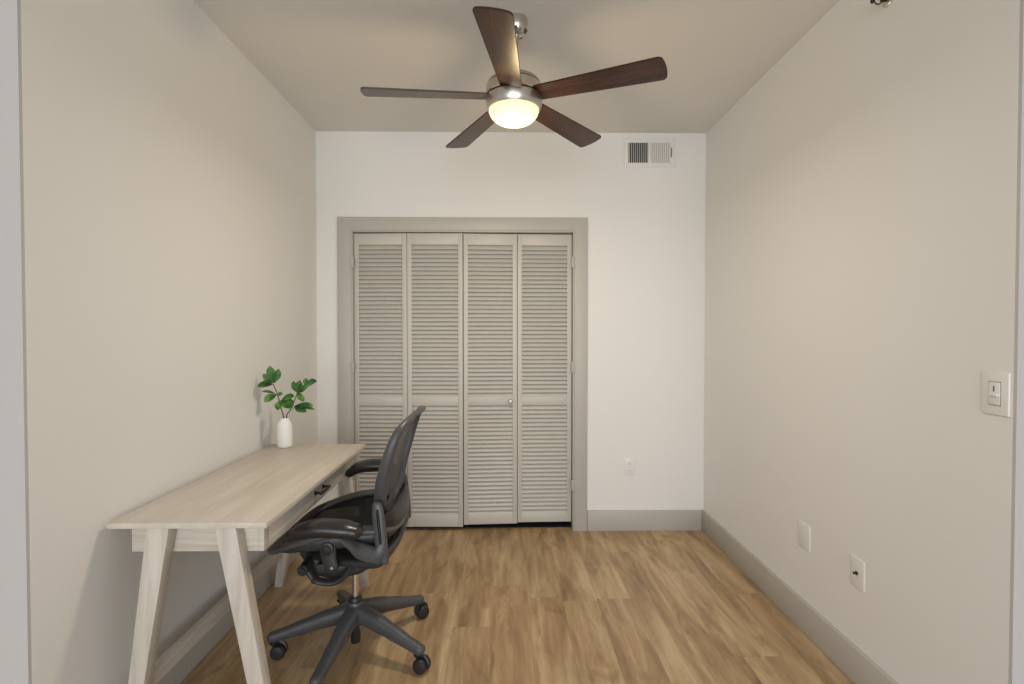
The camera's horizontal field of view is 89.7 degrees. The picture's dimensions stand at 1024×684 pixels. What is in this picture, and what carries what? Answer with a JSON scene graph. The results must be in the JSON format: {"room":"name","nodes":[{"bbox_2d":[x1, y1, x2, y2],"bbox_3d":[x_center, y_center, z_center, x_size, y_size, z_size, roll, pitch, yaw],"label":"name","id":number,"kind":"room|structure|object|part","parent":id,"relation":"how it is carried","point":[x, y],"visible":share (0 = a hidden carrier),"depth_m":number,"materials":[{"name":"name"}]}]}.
{"room":"home office","nodes":[
{"label":"home office","id":0,"kind":"room"},
{"bbox_2d":[0,0,31,683],"bbox_3d":[-2.763,-0.026,1.419,2.913,2.742,0.130,0,1,-1],"label":"wall","id":1,"kind":"structure","parent":0,"point":[15,602],"depth_m":1.38,"materials":[{"name":"paint"}]},
{"bbox_2d":[21,0,317,683],"bbox_3d":[-1.381,-0.045,2.515,0.120,2.742,2.264,0,1,-1],"label":"wall","id":2,"kind":"structure","parent":0,"point":[170,186],"depth_m":1.82,"materials":[{"name":"paint"}]},
{"bbox_2d":[157,552,299,683],"bbox_3d":[-1.312,1.257,2.479,0.018,0.140,2.144,0,1,-1],"label":"baseboard","id":3,"kind":"structure","parent":2,"relation":"attached to","point":[178,673],"depth_m":2.21,"materials":[{"name":"beige paint"}]},
{"bbox_2d":[406,345,570,527],"bbox_3d":[-0.339,0.010,3.930,2.012,2.582,0.665,0,1,-1],"label":"closet interior","id":4,"kind":"structure","parent":0,"point":[518,524],"depth_m":3.67,"materials":[{"name":"black"}]},
{"bbox_2d":[316,131,705,509],"bbox_3d":[-0.002,-0.064,3.606,2.668,2.742,0.120,0,1,-1],"label":"wall","id":5,"kind":"structure","parent":0,"point":[646,225],"depth_m":3.54,"materials":[{"name":"paint"}]},
{"bbox_2d":[349,233,462,526],"bbox_3d":[-0.723,0.267,3.553,0.767,2.026,0.077,0,1,-1],"label":"door","id":6,"kind":"structure","parent":5,"relation":"in","point":[408,287],"depth_m":3.56,"materials":[{"name":"beige paint"}]},
{"bbox_3d":[-0.904,0.267,3.566,0.363,2.026,0.030,0,1,2],"label":"panel","id":7,"kind":"part","parent":6,"relation":"part of","materials":[{"name":"beige paint"}]},
{"bbox_3d":[-0.530,0.267,3.561,0.381,2.026,0.030,0,1,0],"label":"panel","id":8,"kind":"part","parent":6,"relation":"part of","materials":[{"name":"beige paint"}]},
{"bbox_2d":[337,217,587,530],"bbox_3d":[-0.336,0.227,3.597,1.709,2.160,0.138,0,1,-1],"label":"door frame","id":9,"kind":"structure","parent":5,"relation":"attached to","point":[347,227],"depth_m":3.52,"materials":[{"name":"beige paint"}]},
{"bbox_2d":[463,233,575,524],"bbox_3d":[0.051,0.261,3.571,0.774,2.014,0.093,0,1,-1],"label":"door","id":10,"kind":"structure","parent":5,"relation":"in","point":[519,367],"depth_m":3.58,"materials":[{"name":"beige paint"}]},
{"bbox_3d":[-0.150,0.261,3.580,0.370,2.014,0.030,0,1,-4],"label":"panel","id":11,"kind":"part","parent":10,"relation":"part of","materials":[{"name":"beige paint"}]},
{"bbox_3d":[0.227,0.256,3.600,0.378,2.006,0.030,0,1,-2],"label":"panel","id":12,"kind":"part","parent":10,"relation":"part of","materials":[{"name":"beige paint"}]},
{"bbox_2d":[624,459,634,475],"bbox_3d":[0.816,0.868,3.569,0.075,0.118,0.008,0,1,-1],"label":"wall outlet","id":13,"kind":"object","parent":5,"relation":"attached to","point":[629,464],"visible":1,"depth_m":3.57,"materials":[{"name":"white plastic"}]},
{"bbox_2d":[587,510,701,530],"bbox_3d":[0.918,1.238,3.572,0.794,0.140,0.018,0,1,-1],"label":"baseboard","id":14,"kind":"structure","parent":5,"relation":"attached to","point":[597,520],"depth_m":3.56,"materials":[{"name":"beige paint"}]},
{"bbox_2d":[624,138,675,166],"bbox_3d":[0.945,-1.298,3.528,0.354,0.194,0.018,0,1,-1],"label":"air vent","id":15,"kind":"object","parent":5,"relation":"in","point":[638,152],"visible":1,"depth_m":3.53,"materials":[{"name":"metal"}]},
{"bbox_2d":[193,0,839,132],"bbox_3d":[0.006,-1.404,-0.477,8.400,0.080,9.496,0,1,-1],"label":"ceiling","id":16,"kind":"structure","parent":0,"point":[318,55],"depth_m":2.52,"materials":[{"name":"paint"}]},
{"bbox_2d":[360,6,667,147],"bbox_3d":[-0.016,-1.181,2.226,1.246,0.461,1.238,0,1,-1],"label":"ceiling fan","id":17,"kind":"object","parent":16,"relation":"hanging from","point":[513,96],"visible":1,"depth_m":2.15,"materials":[{"name":"brown wood"}]},
{"bbox_3d":[-0.356,-1.063,2.207,0.566,0.007,0.134,-2,12,-8],"label":"blade","id":18,"kind":"part","parent":17,"relation":"part of","materials":[{"name":"brown wood"}]},
{"bbox_3d":[-0.172,-1.069,2.578,0.134,0.007,0.566,-13,6,-29],"label":"blade","id":19,"kind":"part","parent":17,"relation":"part of","materials":[{"name":"brown wood"}]},
{"bbox_3d":[-0.032,-1.057,1.891,0.134,0.007,0.566,11,4,6],"label":"blade","id":20,"kind":"part","parent":17,"relation":"part of","materials":[{"name":"brown wood"}]},
{"bbox_3d":[0.008,-0.985,2.259,0.219,0.068,0.219,0,1,-1],"label":"lamp shade","id":21,"kind":"part","parent":17,"relation":"part of","materials":[{"name":"beige glass"}]},
{"bbox_3d":[0.247,-1.068,2.537,0.134,0.007,0.566,-13,-9,39],"label":"blade","id":22,"kind":"part","parent":17,"relation":"part of","materials":[{"name":"brown wood"}]},
{"bbox_3d":[0.339,-1.061,2.096,0.566,0.007,0.134,2,-9,26],"label":"blade","id":23,"kind":"part","parent":17,"relation":"part of","materials":[{"name":"brown wood"}]},
{"bbox_2d":[180,527,853,683],"bbox_3d":[0.006,1.408,-0.427,8.400,0.060,9.496,0,1,-1],"label":"floor","id":24,"kind":"structure","parent":0,"point":[549,605],"depth_m":2.48,"materials":[{"name":"brown wood"}]},
{"bbox_2d":[107,444,369,683],"bbox_3d":[-1.034,0.949,2.235,0.528,0.764,1.173,0,1,-1],"label":"writing desk","id":25,"kind":"object","parent":24,"relation":"on","point":[243,506],"visible":0.88,"depth_m":1.73,"materials":[{"name":"beige wood"}]},
{"bbox_3d":[-1.182,0.968,1.676,0.166,0.746,0.046,0,1,-1],"label":"leg","id":26,"kind":"part","parent":25,"relation":"part of","materials":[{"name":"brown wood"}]},
{"bbox_3d":[-0.859,0.968,1.681,0.191,0.746,0.046,0,1,-1],"label":"leg","id":27,"kind":"part","parent":25,"relation":"part of","materials":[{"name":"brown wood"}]},
{"bbox_3d":[-1.197,0.948,2.791,0.166,0.746,0.045,0,1,-1],"label":"leg","id":28,"kind":"part","parent":25,"relation":"part of","materials":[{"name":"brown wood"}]},
{"bbox_2d":[277,417,292,447],"bbox_3d":[-1.205,0.480,2.735,0.078,0.157,0.078,0,1,-1],"label":"vase","id":29,"kind":"object","parent":25,"relation":"on","point":[284,425],"visible":1,"depth_m":2.71,"materials":[{"name":"white ceramic"}]},
{"bbox_2d":[257,366,293,417],"bbox_3d":[-1.215,0.321,2.653,0.128,0.395,0.146,1,1,41],"label":"leafy branch","id":30,"kind":"object","parent":29,"relation":"in","point":[271,376],"visible":0.98,"depth_m":2.67,"materials":[{"name":"green plant"}]},
{"bbox_3d":[-1.219,0.367,2.702,0.029,0.300,0.073,0,1,9],"label":"stem","id":31,"kind":"part","parent":30,"relation":"part of","materials":[{"name":"plant"}]},
{"bbox_2d":[286,378,316,417],"bbox_3d":[-1.117,0.355,2.732,0.170,0.324,0.058,0,1,8],"label":"leafy branch","id":32,"kind":"object","parent":29,"relation":"in","point":[297,387],"visible":0.91,"depth_m":2.74,"materials":[{"name":"green plant"}]},
{"bbox_3d":[-0.835,0.639,2.233,0.018,0.081,0.989,0,1,-1],"label":"drawer","id":33,"kind":"part","parent":25,"relation":"part of","materials":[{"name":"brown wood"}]},
{"bbox_3d":[-0.809,0.633,2.206,0.034,0.020,0.121,0,1,-1],"label":"handle","id":34,"kind":"part","parent":25,"relation":"part of","materials":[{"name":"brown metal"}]},
{"bbox_3d":[-0.874,0.948,2.795,0.191,0.746,0.045,0,1,-1],"label":"leg","id":35,"kind":"part","parent":25,"relation":"part of","materials":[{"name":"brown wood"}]},
{"bbox_2d":[267,405,430,683],"bbox_3d":[-0.683,0.806,2.225,0.701,1.049,0.779,0,1,-1],"label":"office chair","id":36,"kind":"object","parent":24,"relation":"on","point":[342,537],"visible":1,"depth_m":2.11,"materials":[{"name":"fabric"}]},
{"bbox_2d":[269,640,287,648],"bbox_3d":[-0.987,1.276,2.176,0.080,0.053,0.017,0,1,-3],"label":"hood","id":37,"kind":"object","parent":36,"relation":"attached to","point":[281,644],"depth_m":2.17,"materials":[{"name":"plastic"}]},
{"bbox_3d":[-0.825,0.898,2.068,0.042,0.042,0.111,0,1,-1],"label":"tension knob","id":38,"kind":"part","parent":36,"relation":"part of","materials":[{"name":"plastic"}]},
{"bbox_3d":[-0.846,1.196,2.198,0.376,0.134,0.072,0,1,-12],"label":"leg","id":39,"kind":"part","parent":36,"relation":"part of","materials":[{"name":"black plastic"}]},
{"bbox_3d":[-0.721,0.921,2.067,0.242,0.110,0.048,0,1,-10],"label":"lever","id":40,"kind":"part","parent":36,"relation":"part of","materials":[{"name":"plastic"}]},
{"bbox_3d":[-0.705,1.198,2.063,0.072,0.134,0.376,0,1,9],"label":"leg","id":41,"kind":"part","parent":36,"relation":"part of","materials":[{"name":"black plastic"}]},
{"bbox_3d":[-0.725,0.779,2.224,0.526,0.140,0.568,0,1,-1],"label":"seat frame","id":42,"kind":"part","parent":36,"relation":"part of","materials":[{"name":"black plastic"}]},
{"bbox_3d":[-0.763,1.192,2.381,0.072,0.134,0.376,-1,1,-30],"label":"leg","id":43,"kind":"part","parent":36,"relation":"part of","materials":[{"name":"black plastic"}]},
{"bbox_3d":[-0.522,1.196,2.161,0.376,0.134,0.072,0,1,24],"label":"leg","id":44,"kind":"part","parent":36,"relation":"part of","materials":[{"name":"black plastic"}]},
{"bbox_3d":[-0.557,1.193,2.353,0.376,0.134,0.072,-1,1,-45],"label":"leg","id":45,"kind":"part","parent":36,"relation":"part of","materials":[{"name":"black plastic"}]},
{"bbox_3d":[-0.475,0.515,2.224,0.164,0.454,0.525,0,1,-1],"label":"frame","id":46,"kind":"part","parent":36,"relation":"part of","materials":[{"name":"black plastic"}]},
{"bbox_2d":[413,654,428,665],"bbox_3d":[-0.367,1.278,2.083,0.080,0.053,0.017,1,1,27],"label":"hood","id":47,"kind":"object","parent":36,"relation":"attached to","point":[423,659],"depth_m":2.07,"materials":[{"name":"plastic"}]},
{"bbox_2d":[414,601,427,611],"bbox_3d":[-0.438,1.271,2.482,0.080,0.053,0.017,-1,1,-39],"label":"hood","id":48,"kind":"object","parent":36,"relation":"attached to","point":[419,606],"depth_m":2.46,"materials":[{"name":"plastic"}]},
{"bbox_2d":[703,0,1019,683],"bbox_3d":[1.407,-0.045,2.541,0.120,2.742,2.288,0,1,-1],"label":"wall","id":49,"kind":"structure","parent":0,"point":[861,195],"depth_m":1.91,"materials":[{"name":"paint"}]},
{"bbox_2d":[701,510,897,683],"bbox_3d":[1.338,1.256,2.503,0.018,0.140,2.168,0,1,-1],"label":"baseboard","id":50,"kind":"structure","parent":49,"relation":"attached to","point":[856,665],"depth_m":2.35,"materials":[{"name":"beige paint"}]},
{"bbox_2d":[798,520,810,551],"bbox_3d":[1.347,0.893,2.373,0.007,0.118,0.088,0,1,-1],"label":"blank cover plate","id":51,"kind":"object","parent":49,"relation":"attached to","point":[804,535],"visible":1,"depth_m":2.37,"materials":[{"name":"white plastic"}]},
{"bbox_2d":[850,554,864,592],"bbox_3d":[1.345,0.904,2.015,0.019,0.118,0.078,0,1,-1],"label":"wall plate","id":52,"kind":"object","parent":49,"relation":"attached to","point":[857,566],"visible":1,"depth_m":2.01,"materials":[{"name":"white plastic"}]},
{"bbox_2d":[870,0,891,7],"bbox_3d":[1.323,-1.235,1.855,0.066,0.052,0.052,0,1,-1],"label":"sprinkler head","id":53,"kind":"object","parent":49,"relation":"attached to","point":[885,3],"visible":1,"depth_m":1.85},
{"bbox_2d":[982,371,1010,416],"bbox_3d":[1.354,0.145,1.446,0.016,0.120,0.080,0,1,-1],"label":"dimmer switch","id":54,"kind":"object","parent":49,"relation":"attached to","point":[996,386],"visible":1,"depth_m":1.44,"materials":[{"name":"white plastic"}]},
{"bbox_2d":[1008,0,1023,683],"bbox_3d":[2.771,-0.027,1.471,2.819,2.742,0.130,0,1,-1],"label":"wall","id":55,"kind":"structure","parent":0,"point":[1016,620],"depth_m":1.39,"materials":[{"name":"paint"}]}
]}

